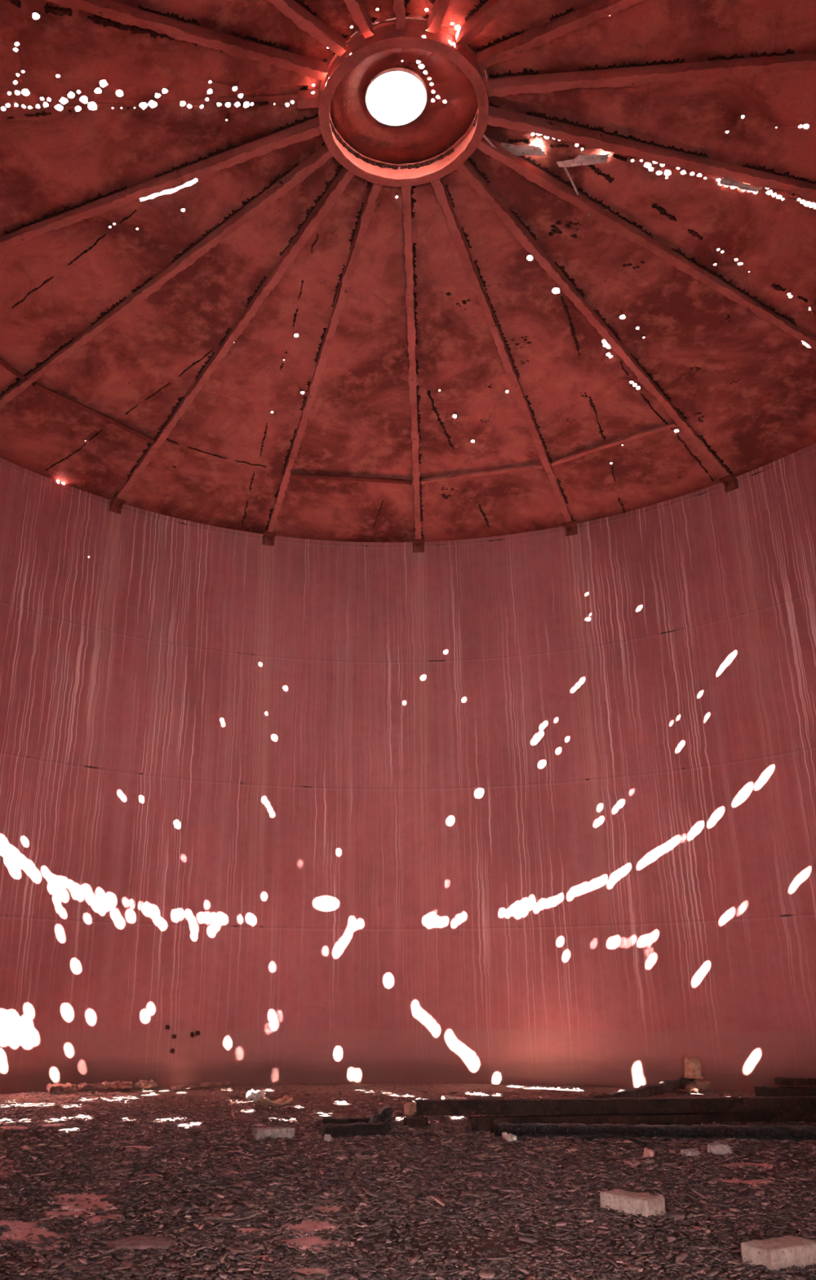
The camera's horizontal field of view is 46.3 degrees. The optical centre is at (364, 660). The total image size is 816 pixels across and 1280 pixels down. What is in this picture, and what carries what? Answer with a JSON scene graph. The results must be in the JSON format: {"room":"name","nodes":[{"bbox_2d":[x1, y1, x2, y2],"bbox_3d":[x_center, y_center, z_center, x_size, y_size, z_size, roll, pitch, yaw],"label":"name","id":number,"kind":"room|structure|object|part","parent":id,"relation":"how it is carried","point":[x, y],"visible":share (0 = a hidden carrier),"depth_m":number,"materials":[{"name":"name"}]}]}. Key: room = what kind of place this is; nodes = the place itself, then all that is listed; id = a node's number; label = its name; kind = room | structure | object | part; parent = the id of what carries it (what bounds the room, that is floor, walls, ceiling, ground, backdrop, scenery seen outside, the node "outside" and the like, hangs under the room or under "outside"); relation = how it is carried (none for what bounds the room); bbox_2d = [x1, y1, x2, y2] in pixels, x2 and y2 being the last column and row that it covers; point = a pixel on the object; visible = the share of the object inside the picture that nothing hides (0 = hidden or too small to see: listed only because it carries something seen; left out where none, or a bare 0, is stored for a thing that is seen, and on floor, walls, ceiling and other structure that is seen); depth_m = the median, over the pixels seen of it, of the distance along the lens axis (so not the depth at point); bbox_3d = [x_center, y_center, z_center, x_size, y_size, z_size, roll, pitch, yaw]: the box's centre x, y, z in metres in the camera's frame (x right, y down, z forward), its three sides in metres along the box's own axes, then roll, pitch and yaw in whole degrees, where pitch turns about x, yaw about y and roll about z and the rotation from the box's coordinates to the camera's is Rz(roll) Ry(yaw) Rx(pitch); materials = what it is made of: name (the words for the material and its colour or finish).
{"room":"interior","nodes":[
{"label":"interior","id":0,"kind":"room"},
{"bbox_2d":[0,0,815,542],"bbox_3d":[0.345,-4.489,8.253,12.700,1.240,12.701,13,-24,-32],"label":"ceiling","id":1,"kind":"structure","parent":0,"point":[742,383],"depth_m":9.89,"materials":[{"name":"paint"}]},
{"bbox_2d":[31,382,155,443],"bbox_3d":[-3.197,-2.949,11.343,0.131,0.086,1.599,-18,-27,41],"label":"bar","id":2,"kind":"object","parent":1,"relation":"attached to","point":[36,385],"visible":1,"depth_m":11.26,"materials":[{"name":"paint"}]},
{"bbox_3d":[-3.187,-4.285,8.654,5.638,1.128,2.200,0,-20,0],"label":"roof plate","id":3,"kind":"part","parent":1,"relation":"part of","materials":[{"name":"paint"}]},
{"bbox_2d":[0,112,321,249],"bbox_3d":[-3.072,-4.062,9.003,5.551,1.285,0.174,-5,-21,13],"label":"rafter","id":4,"kind":"object","parent":1,"relation":"attached to","point":[307,130],"visible":1,"depth_m":8.78,"materials":[{"name":"paint"}]},
{"bbox_3d":[-3.305,-4.627,7.726,5.662,1.128,2.213,10,-22,-24],"label":"roof plate","id":5,"kind":"part","parent":1,"relation":"part of","materials":[{"name":"paint"}]},
{"bbox_3d":[-2.806,-3.778,10.028,5.660,1.128,2.172,-5,-21,13],"label":"roof plate","id":6,"kind":"part","parent":1,"relation":"part of","materials":[{"name":"paint"}]},
{"bbox_2d":[0,142,333,407],"bbox_3d":[-2.586,-3.681,10.036,5.552,1.285,0.190,-13,-24,32],"label":"rafter","id":7,"kind":"object","parent":1,"relation":"attached to","point":[296,175],"visible":0.98,"depth_m":9.61,"materials":[{"name":"paint"}]},
{"bbox_2d":[0,357,26,380],"bbox_3d":[-4.080,-3.352,10.231,0.127,0.077,1.106,-10,-22,25],"label":"bar","id":8,"kind":"object","parent":7,"relation":"attached to","point":[5,364],"visible":1,"depth_m":10.52,"materials":[{"name":"paint"}]},
{"bbox_3d":[-2.600,-3.673,10.313,2.172,1.128,5.660,14,-24,-33],"label":"roof plate","id":9,"kind":"part","parent":1,"relation":"part of","materials":[{"name":"paint"}]},
{"bbox_2d":[47,0,328,79],"bbox_3d":[-2.813,-4.896,6.742,5.552,1.285,0.180,9,-22,-24],"label":"rafter","id":10,"kind":"object","parent":1,"relation":"attached to","point":[145,18],"visible":1,"depth_m":7.56,"materials":[{"name":"paint"}]},
{"bbox_3d":[-2.886,-5.053,6.571,2.172,1.128,5.660,-19,-27,41],"label":"roof plate","id":11,"kind":"part","parent":1,"relation":"part of","materials":[{"name":"paint"}]},
{"bbox_2d":[108,164,355,514],"bbox_3d":[-1.737,-3.374,10.869,0.179,1.285,5.552,14,-24,-33],"label":"rafter","id":12,"kind":"object","parent":1,"relation":"attached to","point":[337,188],"visible":0.99,"depth_m":10.32,"materials":[{"name":"paint"}]},
{"bbox_3d":[-0.840,-3.232,11.509,2.172,1.128,5.660,14,-24,-33],"label":"roof plate","id":13,"kind":"part","parent":1,"relation":"part of","materials":[{"name":"paint"}]},
{"bbox_2d":[267,0,348,56],"bbox_3d":[-2.095,-5.235,5.821,0.171,1.285,5.552,-19,-27,41],"label":"rafter","id":14,"kind":"object","parent":1,"relation":"attached to","point":[306,20],"visible":1,"depth_m":7.61,"materials":[{"name":"paint"}]},
{"bbox_2d":[297,85,319,108],"bbox_3d":[-0.487,-4.919,8.302,0.184,0.161,0.124,2,-20,-6],"label":"stub","id":15,"kind":"object","parent":1,"relation":"attached to","point":[306,98],"visible":1,"depth_m":8.29,"materials":[{"name":"paint"}]},
{"bbox_2d":[262,181,382,546],"bbox_3d":[-0.639,-3.187,11.377,0.178,1.285,5.552,5,-21,-15],"label":"rafter","id":16,"kind":"object","parent":1,"relation":"attached to","point":[268,536],"visible":0.99,"depth_m":10.73,"materials":[{"name":"paint"}]},
{"bbox_3d":[-1.325,-5.576,5.153,2.172,1.128,5.660,-19,-27,41],"label":"roof plate","id":17,"kind":"part","parent":1,"relation":"part of","materials":[{"name":"paint"}]},
{"bbox_3d":[-0.298,-3.219,11.546,2.194,1.128,5.644,0,-20,0],"label":"roof plate","id":18,"kind":"part","parent":1,"relation":"part of","materials":[{"name":"paint"}]},
{"bbox_2d":[292,473,412,484],"bbox_3d":[-0.162,-2.438,12.725,1.599,0.084,0.130,2,-20,-6],"label":"bar","id":19,"kind":"object","parent":1,"relation":"attached to","point":[313,476],"visible":1,"depth_m":12.70,"materials":[{"name":"paint"}]},
{"bbox_2d":[343,0,377,38],"bbox_3d":[-1.073,-5.472,5.179,0.184,1.285,5.552,-9,-22,23],"label":"rafter","id":20,"kind":"object","parent":1,"relation":"attached to","point":[360,16],"visible":1,"depth_m":7.58,"materials":[{"name":"paint"}]},
{"bbox_3d":[-0.990,-5.628,5.012,2.172,1.128,5.660,-1,-20,4],"label":"roof plate","id":21,"kind":"part","parent":1,"relation":"part of","materials":[{"name":"paint"}]},
{"bbox_2d":[364,60,431,125],"bbox_3d":[0.285,-5.229,8.574,0.720,0.458,0.720,0,-20,0],"label":"hole","id":22,"kind":"structure","parent":1,"relation":"attached to","point":[388,105],"depth_m":8.77,"materials":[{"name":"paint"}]},
{"bbox_2d":[393,0,409,29],"bbox_3d":[0.116,-5.573,4.907,0.187,1.285,5.552,-2,-20,4],"label":"rafter","id":23,"kind":"object","parent":1,"relation":"attached to","point":[399,8],"visible":1,"depth_m":7.55,"materials":[{"name":"paint"}]},
{"bbox_2d":[318,18,488,186],"bbox_3d":[0.343,-4.869,8.392,1.486,0.224,1.488,0,-20,0],"label":"ring","id":24,"kind":"object","parent":1,"relation":"attached to","point":[415,34],"visible":0.94,"depth_m":8.23,"materials":[{"name":"paint"}]},
{"bbox_3d":[0.345,-5.018,8.448,1.473,0.112,1.473,0,-20,0],"label":"crown plate","id":25,"kind":"part","parent":1,"relation":"part of","materials":[{"name":"paint"}]},
{"bbox_2d":[401,185,424,552],"bbox_3d":[0.607,-3.141,11.499,0.176,1.285,5.551,-1,-20,4],"label":"rafter","id":26,"kind":"object","parent":1,"relation":"attached to","point":[419,543],"visible":0.98,"depth_m":10.94,"materials":[{"name":"paint"}]},
{"bbox_3d":[0.988,-5.661,4.924,2.194,1.128,5.644,0,-20,0],"label":"roof plate","id":27,"kind":"part","parent":1,"relation":"part of","materials":[{"name":"paint"}]},
{"bbox_2d":[422,0,452,33],"bbox_3d":[1.289,-5.530,5.021,0.182,1.285,5.552,6,-21,-15],"label":"rafter","id":28,"kind":"object","parent":1,"relation":"attached to","point":[439,10],"visible":1,"depth_m":7.57,"materials":[{"name":"paint"}]},
{"bbox_3d":[1.530,-5.647,4.961,2.172,1.128,5.660,14,-24,-33],"label":"roof plate","id":29,"kind":"part","parent":1,"relation":"part of","materials":[{"name":"paint"}]},
{"bbox_2d":[421,463,542,484],"bbox_3d":[1.546,-2.478,12.610,1.599,0.080,0.129,-5,-21,13],"label":"bar","id":30,"kind":"object","parent":1,"relation":"attached to","point":[532,467],"visible":1,"depth_m":12.57,"materials":[{"name":"paint"}]},
{"bbox_2d":[456,0,514,48],"bbox_3d":[2.390,-5.349,5.514,0.185,1.285,5.552,14,-25,-34],"label":"rafter","id":31,"kind":"object","parent":1,"relation":"attached to","point":[475,25],"visible":1,"depth_m":7.61,"materials":[{"name":"paint"}]},
{"bbox_3d":[1.680,-3.251,11.458,2.172,1.128,5.660,-1,-20,4],"label":"roof plate","id":32,"kind":"part","parent":1,"relation":"part of","materials":[{"name":"paint"}]},
{"bbox_2d":[431,177,577,536],"bbox_3d":[1.803,-3.247,11.212,0.177,1.285,5.552,-9,-22,22],"label":"rafter","id":33,"kind":"object","parent":1,"relation":"attached to","point":[571,526],"visible":0.99,"depth_m":10.66,"materials":[{"name":"paint"}]},
{"bbox_2d":[501,142,546,155],"bbox_3d":[1.468,-4.703,8.783,0.420,0.099,0.129,-1,-20,3],"label":"sheet","id":34,"kind":"object","parent":1,"relation":"hanging from","point":[523,149],"visible":1,"depth_m":8.75,"materials":[{"name":"grey metal"}]},
{"bbox_3d":[2.652,-5.434,5.539,5.660,1.128,2.172,-13,-24,32],"label":"roof plate","id":35,"kind":"part","parent":1,"relation":"part of","materials":[{"name":"paint"}]},
{"bbox_2d":[476,0,644,70],"bbox_3d":[3.249,-5.046,6.335,5.552,1.285,0.178,-13,-24,31],"label":"rafter","id":36,"kind":"object","parent":1,"relation":"attached to","point":[513,46],"visible":1,"depth_m":7.62,"materials":[{"name":"paint"}]},
{"bbox_3d":[2.015,-3.303,11.317,2.172,1.128,5.660,-19,-27,41],"label":"roof plate","id":37,"kind":"part","parent":1,"relation":"part of","materials":[{"name":"paint"}]},
{"bbox_2d":[556,153,609,167],"bbox_3d":[2.014,-4.604,8.754,0.478,0.105,0.114,-6,-21,16],"label":"sheet","id":38,"kind":"object","parent":1,"relation":"hanging from","point":[580,160],"visible":1,"depth_m":8.73,"materials":[{"name":"grey metal"}]},
{"bbox_2d":[563,166,579,195],"bbox_3d":[1.941,-4.502,8.921,0.022,0.121,0.272,-15,-25,35],"label":"strip","id":39,"kind":"object","parent":38,"relation":"hanging from","point":[565,167],"visible":1,"depth_m":8.91,"materials":[{"name":"grey metal"}]},
{"bbox_2d":[457,157,738,493],"bbox_3d":[2.812,-3.487,10.563,0.179,1.285,5.552,-18,-27,40],"label":"rafter","id":40,"kind":"object","parent":1,"relation":"attached to","point":[467,170],"visible":0.98,"depth_m":10.15,"materials":[{"name":"paint"}]},
{"bbox_2d":[551,421,676,466],"bbox_3d":[3.109,-2.721,11.953,1.599,0.082,0.129,-13,-24,32],"label":"bar","id":41,"kind":"object","parent":1,"relation":"attached to","point":[656,429],"visible":1,"depth_m":11.91,"materials":[{"name":"paint"}]},
{"bbox_3d":[3.038,-3.569,10.595,5.660,1.128,2.172,10,-22,-24],"label":"roof plate","id":42,"kind":"part","parent":1,"relation":"part of","materials":[{"name":"paint"}]},
{"bbox_2d":[477,133,815,350],"bbox_3d":[3.522,-3.832,9.626,5.555,1.285,0.183,10,-22,-25],"label":"rafter","id":43,"kind":"object","parent":1,"relation":"attached to","point":[522,166],"depth_m":9.29,"materials":[{"name":"paint"}]},
{"bbox_3d":[1.192,-4.710,8.730,0.026,0.031,0.377,-18,-27,40],"label":"dangling strip","id":44,"kind":"part","parent":43,"relation":"part of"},
{"bbox_3d":[3.870,-4.811,7.226,5.660,1.128,2.172,-13,-24,32],"label":"roof plate","id":45,"kind":"part","parent":1,"relation":"part of","materials":[{"name":"paint"}]},
{"bbox_3d":[3.987,-4.245,8.761,5.660,1.128,2.172,10,-22,-24],"label":"roof plate","id":46,"kind":"part","parent":1,"relation":"part of","materials":[{"name":"paint"}]},
{"bbox_3d":[3.877,-4.594,7.816,5.637,1.128,2.200,0,-20,0],"label":"roof plate","id":47,"kind":"part","parent":1,"relation":"part of","materials":[{"name":"paint"}]},
{"bbox_2d":[487,48,815,97],"bbox_3d":[3.756,-4.660,7.382,5.552,1.285,0.179,-5,-21,13],"label":"rafter","id":48,"kind":"object","parent":1,"relation":"attached to","point":[617,77],"visible":1,"depth_m":7.83,"materials":[{"name":"paint"}]},
{"bbox_2d":[487,101,815,198],"bbox_3d":[3.850,-4.237,8.528,5.552,1.285,0.177,2,-20,-6],"label":"rafter","id":49,"kind":"object","parent":1,"relation":"attached to","point":[497,116],"visible":0.99,"depth_m":8.49,"materials":[{"name":"paint"}]},
{"bbox_2d":[719,177,763,191],"bbox_3d":[3.442,-4.346,8.697,0.380,0.089,0.079,2,-20,-6],"label":"sheet","id":50,"kind":"object","parent":1,"relation":"hanging from","point":[726,181],"visible":0.96,"depth_m":8.69,"materials":[{"name":"grey metal"}]},
{"bbox_2d":[0,1083,815,1279],"bbox_3d":[0.345,2.899,5.528,12.662,0.026,12.662,0,-20,0],"label":"floor","id":51,"kind":"structure","parent":0,"point":[68,1208],"depth_m":5.15,"materials":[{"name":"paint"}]},
{"bbox_2d":[46,1082,77,1093],"bbox_3d":[-3.199,4.514,10.062,0.325,0.104,0.203,14,-24,-33],"label":"clod","id":52,"kind":"object","parent":51,"relation":"on","point":[54,1088],"visible":1,"depth_m":10.01,"materials":[{"name":"brown soil"}]},
{"bbox_2d":[76,1082,104,1092],"bbox_3d":[-2.946,4.585,10.243,0.277,0.096,0.161,14,-24,-33],"label":"clod","id":53,"kind":"object","parent":51,"relation":"on","point":[82,1086],"visible":1,"depth_m":10.21,"materials":[{"name":"brown soil"}]},
{"bbox_2d":[63,1258,132,1274],"bbox_3d":[-0.879,1.997,3.140,0.233,0.018,0.167,-2,-20,6],"label":"flake","id":54,"kind":"object","parent":51,"relation":"on","point":[126,1265],"visible":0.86,"depth_m":3.14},
{"bbox_2d":[102,1080,133,1091],"bbox_3d":[-2.703,4.638,10.389,0.348,0.098,0.212,14,-24,-33],"label":"clod","id":55,"kind":"object","parent":51,"relation":"on","point":[118,1085],"visible":0.98,"depth_m":10.33,"materials":[{"name":"brown soil"}]},
{"bbox_2d":[106,1235,174,1250],"bbox_3d":[-0.809,2.107,3.445,0.240,0.024,0.204,3,-20,-8],"label":"flake","id":56,"kind":"object","parent":51,"relation":"on","point":[143,1242],"visible":0.99,"depth_m":3.42,"materials":[{"name":"brown stone"}]},
{"bbox_2d":[133,1080,157,1089],"bbox_3d":[-2.418,4.685,10.525,0.258,0.105,0.152,14,-24,-33],"label":"clod","id":57,"kind":"object","parent":51,"relation":"on","point":[142,1084],"visible":1,"depth_m":10.49,"materials":[{"name":"brown soil"}]},
{"bbox_2d":[171,1080,231,1089],"bbox_3d":[-1.830,4.774,10.710,0.737,0.056,0.095,18,-27,-40],"label":"wooden plank","id":58,"kind":"object","parent":51,"relation":"on","point":[223,1082],"visible":1,"depth_m":10.67,"materials":[{"name":"brown wood"}]},
{"bbox_2d":[204,1208,262,1220],"bbox_3d":[-0.535,2.269,3.890,0.238,0.027,0.122,7,-21,-19],"label":"flake","id":59,"kind":"object","parent":51,"relation":"on","point":[211,1215],"visible":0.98,"depth_m":3.89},
{"bbox_2d":[225,1243,263,1253],"bbox_3d":[-0.421,2.073,3.354,0.148,0.023,0.072,12,-24,-30],"label":"flake","id":60,"kind":"object","parent":51,"relation":"on","point":[252,1246],"visible":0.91,"depth_m":3.36,"materials":[{"name":"brown wood"}]},
{"bbox_2d":[245,1089,265,1102],"bbox_3d":[-1.036,4.146,9.071,0.186,0.109,0.144,3,-21,-9],"label":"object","id":61,"kind":"object","parent":51,"relation":"on","point":[255,1095],"visible":0.94,"depth_m":9.04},
{"bbox_2d":[240,1180,282,1187],"bbox_3d":[-0.501,2.534,4.608,0.209,0.027,0.071,-3,-20,8],"label":"flake","id":62,"kind":"object","parent":51,"relation":"on","point":[248,1183],"visible":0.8,"depth_m":4.60,"materials":[{"name":"brown wood"}]},
{"bbox_2d":[252,1126,294,1140],"bbox_3d":[-0.613,3.187,6.423,0.267,0.068,0.125,7,-22,-19],"label":"brick","id":63,"kind":"object","parent":51,"relation":"on","point":[280,1131],"visible":0.89,"depth_m":6.38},
{"bbox_2d":[257,1094,293,1106],"bbox_3d":[-0.803,3.998,8.648,0.336,0.086,0.208,9,-22,-23],"label":"sheet","id":64,"kind":"object","parent":51,"relation":"on","point":[286,1099],"visible":0.99,"depth_m":8.60,"materials":[{"name":"metal"}]},
{"bbox_2d":[324,1134,332,1141],"bbox_3d":[-0.239,3.139,6.257,0.052,0.049,0.049,0,-20,0],"label":"pebble","id":65,"kind":"object","parent":51,"relation":"on","point":[326,1137],"visible":0.94,"depth_m":6.24,"materials":[{"name":"stone"}]},
{"bbox_2d":[322,1115,370,1125],"bbox_3d":[-0.112,3.322,6.832,0.377,0.106,0.118,0,-20,-1],"label":"log","id":66,"kind":"object","parent":51,"relation":"on","point":[348,1119],"visible":0.34,"depth_m":6.80,"materials":[{"name":"brown wood"}]},
{"bbox_2d":[320,1121,388,1138],"bbox_3d":[-0.065,3.206,6.502,0.483,0.096,0.116,8,-22,-21],"label":"log","id":67,"kind":"object","parent":51,"relation":"on","point":[362,1129],"visible":0.96,"depth_m":6.47,"materials":[{"name":"brown wood"}]},
{"bbox_2d":[368,1105,394,1132],"bbox_3d":[0.120,3.239,6.723,0.188,0.179,0.156,4,-21,-11],"label":"rock","id":68,"kind":"object","parent":51,"relation":"on","point":[385,1113],"visible":0.67,"depth_m":6.70,"materials":[{"name":"grey stone"}]},
{"bbox_2d":[0,442,815,1094],"bbox_3d":[0.345,-0.492,6.779,12.638,7.347,12.638,0,-20,0],"label":"shell","id":69,"kind":"object","parent":51,"relation":"on","point":[535,807],"visible":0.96,"depth_m":11.85,"materials":[{"name":"red paint"}]},
{"bbox_2d":[195,1031,200,1035],"bbox_3d":[-1.958,4.386,11.204,0.061,0.056,0.057,8,-22,-20],"label":"bolt","id":70,"kind":"object","parent":69,"relation":"attached to","point":[197,1033],"visible":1,"depth_m":11.19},
{"bbox_2d":[0,1083,815,1279],"bbox_3d":[0.844,3.366,6.902,9.669,0.075,9.331,0,-20,0],"label":"litter","id":71,"kind":"object","parent":51,"relation":"on","point":[553,1211],"visible":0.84,"depth_m":4.30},
{"bbox_2d":[404,1102,416,1115],"bbox_3d":[0.396,3.718,7.899,0.136,0.102,0.122,3,-20,-8],"label":"brick","id":72,"kind":"object","parent":51,"relation":"on","point":[410,1108],"visible":0.62,"depth_m":7.85,"materials":[{"name":"brick"}]},
{"bbox_2d":[403,1116,428,1128],"bbox_3d":[0.382,3.420,7.051,0.187,0.074,0.110,-1,-20,4],"label":"brick","id":73,"kind":"object","parent":51,"relation":"on","point":[411,1122],"visible":0.91,"depth_m":7.01,"materials":[{"name":"brick"}]},
{"bbox_2d":[400,1133,456,1137],"bbox_3d":[0.420,3.254,6.527,0.447,0.014,0.016,-10,-22,25],"label":"rod","id":74,"kind":"object","parent":51,"relation":"on","point":[400,1133],"visible":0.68,"depth_m":6.50,"materials":[{"name":"metal"}]},
{"bbox_2d":[441,1095,466,1099],"bbox_3d":[0.833,4.074,8.813,0.239,0.086,0.136,-2,-20,6],"label":"block","id":75,"kind":"object","parent":51,"relation":"on","point":[443,1097],"visible":0.37,"depth_m":8.77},
{"bbox_2d":[462,1191,491,1196],"bbox_3d":[0.519,2.451,4.372,0.140,0.019,0.071,5,-21,-13],"label":"flake","id":76,"kind":"object","parent":51,"relation":"on","point":[486,1192],"visible":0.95,"depth_m":4.37,"materials":[{"name":"brown wood"}]},
{"bbox_2d":[502,1132,517,1142],"bbox_3d":[0.954,3.114,6.221,0.090,0.066,0.082,11,-23,-28],"label":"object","id":77,"kind":"object","parent":51,"relation":"on","point":[510,1137],"visible":0.98,"depth_m":6.20,"materials":[{"name":"grey stone"}]},
{"bbox_2d":[468,1113,701,1133],"bbox_3d":[1.599,3.343,6.883,1.701,0.101,0.105,2,-20,-6],"label":"beam","id":78,"kind":"structure","parent":51,"relation":"on","point":[478,1123],"depth_m":6.86,"materials":[{"name":"brown wood"}]},
{"bbox_2d":[413,1096,815,1115],"bbox_3d":[2.658,3.322,7.123,4.592,0.099,0.133,2,-20,-5],"label":"beam","id":79,"kind":"structure","parent":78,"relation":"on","point":[768,1104],"depth_m":6.99,"materials":[{"name":"brown wood"}]},
{"bbox_2d":[580,1133,648,1146],"bbox_3d":[1.610,3.101,6.178,0.439,0.066,0.065,-11,-23,28],"label":"strip","id":80,"kind":"object","parent":51,"relation":"on","point":[637,1141],"visible":0.93,"depth_m":6.15,"materials":[{"name":"brown wood"}]},
{"bbox_2d":[610,1139,647,1143],"bbox_3d":[1.718,3.144,6.227,0.257,0.015,0.122,-7,-21,19],"label":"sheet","id":81,"kind":"object","parent":51,"relation":"on","point":[626,1141],"visible":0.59,"depth_m":6.20,"materials":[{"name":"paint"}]},
{"bbox_2d":[600,1189,666,1217],"bbox_3d":[1.140,2.307,4.047,0.132,0.076,0.254,15,-25,-35],"label":"brick","id":82,"kind":"object","parent":51,"relation":"on","point":[632,1202],"visible":0.91,"depth_m":4.00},
{"bbox_2d":[594,1077,695,1097],"bbox_3d":[2.835,4.271,9.457,0.123,0.150,2.186,-16,-25,36],"label":"bar","id":83,"kind":"object","parent":51,"relation":"on","point":[666,1086],"visible":0.75,"depth_m":9.39,"materials":[{"name":"brown wood"}]},
{"bbox_2d":[684,1056,703,1079],"bbox_3d":[3.500,4.330,10.149,0.195,0.220,0.196,0,-20,0],"label":"brick","id":84,"kind":"object","parent":83,"relation":"on","point":[693,1068],"visible":1,"depth_m":10.08,"materials":[{"name":"brick"}]},
{"bbox_2d":[642,1147,654,1159],"bbox_3d":[1.640,2.848,5.495,0.078,0.068,0.051,13,-24,-31],"label":"stone","id":85,"kind":"object","parent":51,"relation":"on","point":[647,1153],"visible":0.88,"depth_m":5.48,"materials":[{"name":"stone"}]},
{"bbox_2d":[493,1120,815,1142],"bbox_3d":[2.593,3.139,6.340,3.432,0.118,0.115,-2,-20,5],"label":"beam","id":86,"kind":"structure","parent":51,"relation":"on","point":[802,1132],"depth_m":6.36,"materials":[{"name":"brown wood"}]},
{"bbox_2d":[557,1111,815,1124],"bbox_3d":[3.068,3.523,7.371,3.280,0.102,0.116,3,-20,-7],"label":"beam","id":87,"kind":"structure","parent":51,"relation":"on","point":[720,1117],"depth_m":7.30,"materials":[{"name":"brown wood"}]},
{"bbox_2d":[680,1147,700,1157],"bbox_3d":[1.920,2.896,5.600,0.106,0.049,0.072,3,-21,-9],"label":"stone","id":88,"kind":"object","parent":51,"relation":"on","point":[691,1152],"visible":0.94,"depth_m":5.58,"materials":[{"name":"grey stone"}]},
{"bbox_2d":[675,1078,710,1093],"bbox_3d":[3.485,4.553,10.210,0.399,0.133,0.292,11,-23,-28],"label":"rubble","id":89,"kind":"object","parent":51,"relation":"on","point":[695,1086],"visible":0.62,"depth_m":10.12,"materials":[{"name":"brown stone"}]},
{"bbox_2d":[706,1141,733,1156],"bbox_3d":[2.117,2.907,5.671,0.144,0.078,0.104,-5,-21,13],"label":"stone","id":90,"kind":"object","parent":51,"relation":"on","point":[717,1148],"visible":0.98,"depth_m":5.64,"materials":[{"name":"grey stone"}]},
{"bbox_2d":[741,1235,815,1271],"bbox_3d":[1.413,2.000,3.211,0.255,0.073,0.139,10,-23,-26],"label":"brick","id":91,"kind":"object","parent":51,"relation":"on","point":[783,1252],"visible":0.94,"depth_m":3.17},
{"bbox_2d":[754,1085,815,1097],"bbox_3d":[4.525,4.261,9.374,1.254,0.110,0.158,-9,-22,22],"label":"plank","id":92,"kind":"object","parent":51,"relation":"on","point":[765,1091],"visible":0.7,"depth_m":9.46,"materials":[{"name":"brown wood"}]},
{"bbox_2d":[774,1077,815,1086],"bbox_3d":[4.550,4.192,9.464,0.869,0.076,0.165,-8,-22,22],"label":"plank","id":93,"kind":"object","parent":92,"relation":"on","point":[778,1081],"visible":1,"depth_m":9.50,"materials":[{"name":"wood"}]}
]}

